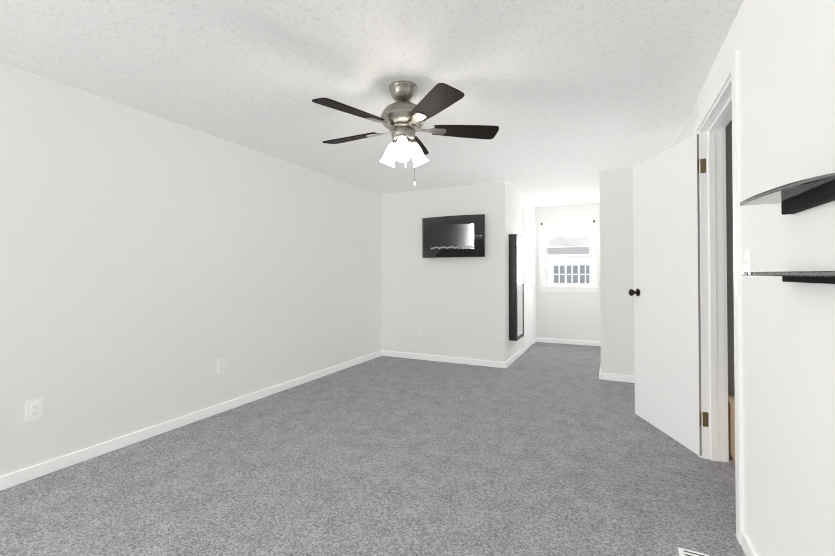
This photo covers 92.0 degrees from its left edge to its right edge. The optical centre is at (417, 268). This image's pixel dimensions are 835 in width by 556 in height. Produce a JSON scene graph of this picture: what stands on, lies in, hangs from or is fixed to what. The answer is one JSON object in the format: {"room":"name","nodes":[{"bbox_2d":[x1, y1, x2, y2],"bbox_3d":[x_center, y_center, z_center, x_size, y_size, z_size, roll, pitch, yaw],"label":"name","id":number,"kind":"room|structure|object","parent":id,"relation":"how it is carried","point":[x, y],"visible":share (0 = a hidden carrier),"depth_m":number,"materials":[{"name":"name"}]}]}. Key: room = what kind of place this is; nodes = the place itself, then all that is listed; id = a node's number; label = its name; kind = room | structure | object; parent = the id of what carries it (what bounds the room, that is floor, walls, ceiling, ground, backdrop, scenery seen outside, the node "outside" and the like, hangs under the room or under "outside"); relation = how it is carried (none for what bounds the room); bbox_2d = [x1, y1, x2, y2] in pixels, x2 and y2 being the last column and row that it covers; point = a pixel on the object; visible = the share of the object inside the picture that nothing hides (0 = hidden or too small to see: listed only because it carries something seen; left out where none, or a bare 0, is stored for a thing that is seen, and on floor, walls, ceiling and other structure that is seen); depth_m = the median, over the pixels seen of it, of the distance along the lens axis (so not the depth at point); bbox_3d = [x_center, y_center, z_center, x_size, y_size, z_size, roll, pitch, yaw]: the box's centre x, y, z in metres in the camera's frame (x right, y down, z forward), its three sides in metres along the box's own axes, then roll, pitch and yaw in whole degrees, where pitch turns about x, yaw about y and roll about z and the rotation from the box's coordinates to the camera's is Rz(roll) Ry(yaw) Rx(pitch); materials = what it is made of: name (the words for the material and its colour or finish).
{"room":"empty bedroom","nodes":[
{"label":"empty bedroom","id":0,"kind":"room"},
{"bbox_2d":[0,62,381,476],"bbox_3d":[-2.011,0.043,2.722,0.120,2.280,6.905,0,-1,26],"label":"wall","id":1,"kind":"structure","parent":0,"point":[153,269],"depth_m":2.84,"materials":[{"name":"white paint"}]},
{"bbox_2d":[26,398,42,421],"bbox_3d":[-2.155,0.792,2.268,0.010,0.116,0.072,0,-1,26],"label":"electrical outlet","id":2,"kind":"object","parent":1,"relation":"attached to","point":[34,409],"visible":1,"depth_m":2.27,"materials":[{"name":"white plastic"}]},
{"bbox_2d":[0,350,383,490],"bbox_3d":[-1.951,1.146,2.678,0.014,0.072,6.665,0,-1,26],"label":"baseboard","id":3,"kind":"structure","parent":1,"relation":"attached to","point":[35,471],"depth_m":2.83,"materials":[{"name":"white paint"}]},
{"bbox_2d":[217,358,224,373],"bbox_3d":[-1.631,0.806,3.348,0.010,0.116,0.072,0,-1,26],"label":"electrical outlet","id":4,"kind":"object","parent":1,"relation":"attached to","point":[220,365],"visible":1,"depth_m":3.34,"materials":[{"name":"white plastic"}]},
{"bbox_2d":[0,0,743,206],"bbox_3d":[0.574,-1.128,2.669,4.830,0.060,9.040,0,-1,26],"label":"ceiling","id":5,"kind":"structure","parent":0,"point":[571,99],"depth_m":2.24,"materials":[{"name":"white paint"}]},
{"bbox_2d":[312,80,498,186],"bbox_3d":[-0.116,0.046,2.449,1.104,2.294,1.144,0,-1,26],"label":"fan","id":6,"kind":"object","parent":5,"relation":"hanging from","point":[403,118],"visible":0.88,"depth_m":2.37,"materials":[{"name":"black wood"}]},
{"bbox_2d":[0,342,745,555],"bbox_3d":[0.574,1.212,2.640,4.830,0.060,9.040,0,-1,26],"label":"floor","id":7,"kind":"structure","parent":0,"point":[545,449],"depth_m":2.25,"materials":[{"name":"carpet"}]},
{"bbox_2d":[678,547,709,555],"bbox_3d":[1.068,1.164,1.517,0.110,0.007,0.330,0,-1,26],"label":"air vent register","id":8,"kind":"object","parent":7,"relation":"on","point":[684,552],"visible":1,"depth_m":1.65,"materials":[{"name":"white metal"}]},
{"bbox_2d":[728,395,734,463],"bbox_3d":[2.151,0.975,2.125,0.736,0.400,0.460,0,-1,26],"label":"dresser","id":9,"kind":"object","parent":7,"relation":"on","point":[731,399],"visible":0.1,"depth_m":2.43,"materials":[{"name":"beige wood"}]},
{"bbox_2d":[382,183,495,360],"bbox_3d":[0.203,0.076,5.418,1.750,2.280,0.120,0,-1,26],"label":"wall","id":10,"kind":"structure","parent":0,"point":[447,306],"depth_m":5.33,"materials":[{"name":"white paint"}]},
{"bbox_2d":[417,328,421,336],"bbox_3d":[0.026,0.857,5.422,0.072,0.116,0.009,0,-1,26],"label":"electrical outlet","id":11,"kind":"object","parent":10,"relation":"attached to","point":[419,332],"visible":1,"depth_m":5.42,"materials":[{"name":"white plastic"}]},
{"bbox_2d":[384,351,507,367],"bbox_3d":[0.301,1.179,5.282,1.734,0.072,0.014,0,-1,26],"label":"baseboard","id":12,"kind":"structure","parent":10,"relation":"attached to","point":[386,353],"depth_m":5.23,"materials":[{"name":"white paint"}]},
{"bbox_2d":[422,214,484,257],"bbox_3d":[0.448,-0.409,5.162,0.850,0.525,0.137,0,-1,26],"label":"fireplace","id":13,"kind":"object","parent":10,"relation":"attached to","point":[453,236],"visible":1,"depth_m":5.09,"materials":[{"name":"black glass"}]},
{"bbox_2d":[495,182,535,361],"bbox_3d":[1.510,0.083,5.971,0.120,2.280,2.255,0,-1,26],"label":"wall","id":14,"kind":"structure","parent":0,"point":[511,203],"depth_m":4.98,"materials":[{"name":"white paint"}]},
{"bbox_2d":[508,348,523,365],"bbox_3d":[1.312,1.180,5.400,0.018,0.072,1.030,0,-1,26],"label":"baseboard","id":15,"kind":"structure","parent":14,"relation":"attached to","point":[518,354],"depth_m":5.36,"materials":[{"name":"white paint"}]},
{"bbox_2d":[509,234,524,340],"bbox_3d":[1.306,0.235,5.276,0.118,1.340,0.460,0,-1,26],"label":"mirror","id":16,"kind":"object","parent":14,"relation":"attached to","point":[516,287],"visible":1,"depth_m":5.09,"materials":[{"name":"black"}]},
{"bbox_2d":[523,209,534,351],"bbox_3d":[1.745,0.176,6.297,0.016,2.102,0.904,0,-1,26],"label":"door","id":17,"kind":"structure","parent":14,"relation":"attached to","point":[529,275],"depth_m":6.30,"materials":[{"name":"white paint"}]},
{"bbox_2d":[535,203,600,341],"bbox_3d":[2.475,0.092,6.689,1.230,2.280,0.120,0,-1,26],"label":"wall","id":18,"kind":"structure","parent":0,"point":[569,315],"depth_m":6.62,"materials":[{"name":"white paint"}]},
{"bbox_2d":[536,337,599,345],"bbox_3d":[2.468,1.195,6.604,1.040,0.072,0.014,0,-1,26],"label":"baseboard","id":19,"kind":"structure","parent":18,"relation":"attached to","point":[548,340],"depth_m":6.60,"materials":[{"name":"white paint"}]},
{"bbox_2d":[538,219,598,292],"bbox_3d":[2.482,-0.203,6.661,0.930,1.170,0.170,0,-1,26],"label":"window","id":20,"kind":"structure","parent":18,"relation":"in","point":[564,265],"depth_m":6.67,"materials":[{"name":"white glass"}]},
{"bbox_2d":[541,220,594,247],"bbox_3d":[2.461,-0.565,6.621,0.834,0.417,0.120,0,-1,26],"label":"window blind","id":21,"kind":"object","parent":20,"relation":"attached to","point":[572,236],"visible":0.94,"depth_m":6.64,"materials":[{"name":"white"}]},
{"bbox_2d":[600,167,634,375],"bbox_3d":[3.332,0.071,4.984,1.900,2.280,2.200,0,-1,26],"label":"wall","id":22,"kind":"structure","parent":0,"point":[616,273],"depth_m":4.34,"materials":[{"name":"white paint"}]},
{"bbox_2d":[600,369,634,382],"bbox_3d":[2.260,1.166,4.260,0.570,0.072,0.014,0,-1,26],"label":"baseboard","id":23,"kind":"structure","parent":22,"relation":"attached to","point":[603,376],"depth_m":4.31,"materials":[{"name":"white paint"}]},
{"bbox_2d":[726,120,734,459],"bbox_3d":[2.400,0.038,2.352,1.040,2.280,0.120,0,-1,26],"label":"wall","id":24,"kind":"structure","parent":0,"point":[730,281],"depth_m":2.51,"materials":[{"name":"grey paint"}]},
{"bbox_2d":[675,0,834,555],"bbox_3d":[1.143,0.022,1.089,0.120,2.280,6.720,0,-1,26],"label":"wall","id":25,"kind":"structure","parent":0,"point":[786,48],"depth_m":1.27,"materials":[{"name":"white paint"}]},
{"bbox_2d":[629,134,701,455],"bbox_3d":[1.768,0.163,2.919,0.410,2.020,0.714,0,-1,26],"label":"door","id":26,"kind":"structure","parent":25,"relation":"in","point":[665,292],"depth_m":2.82,"materials":[{"name":"white paint"}]},
{"bbox_2d":[694,50,743,544],"bbox_3d":[1.645,0.120,2.123,0.152,2.110,0.970,0,-1,26],"label":"door frame","id":27,"kind":"structure","parent":25,"relation":"attached to","point":[720,111],"depth_m":2.47,"materials":[{"name":"white paint"}]},
{"bbox_2d":[700,158,708,426],"bbox_3d":[1.788,0.145,2.513,0.030,1.670,0.002,0,-1,26],"label":"door hinge","id":28,"kind":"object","parent":27,"relation":"attached to","point":[703,170],"depth_m":2.52,"materials":[{"name":"gold metal"}]},
{"bbox_2d":[743,249,750,277],"bbox_3d":[1.332,-0.021,1.637,0.016,0.116,0.072,0,-1,26],"label":"light switch","id":29,"kind":"object","parent":25,"relation":"attached to","point":[747,260],"visible":0.98,"depth_m":1.62,"materials":[{"name":"white plastic"}]},
{"bbox_2d":[742,531,756,555],"bbox_3d":[0.517,1.112,-0.060,0.014,0.072,3.890,0,-1,26],"label":"baseboard","id":30,"kind":"structure","parent":25,"relation":"attached to","point":[747,547],"depth_m":1.63,"materials":[{"name":"white paint"}]},
{"bbox_2d":[740,173,834,214],"bbox_3d":[1.003,-0.193,1.082,0.122,0.052,0.440,0,-1,26],"label":"shelf","id":31,"kind":"object","parent":25,"relation":"attached to","point":[799,196],"visible":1,"depth_m":1.07,"materials":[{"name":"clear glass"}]},
{"bbox_2d":[741,271,834,283],"bbox_3d":[1.003,0.022,1.079,0.122,0.030,0.440,0,-1,26],"label":"shelf","id":32,"kind":"object","parent":25,"relation":"attached to","point":[825,277],"visible":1,"depth_m":1.03,"materials":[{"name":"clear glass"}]}
]}

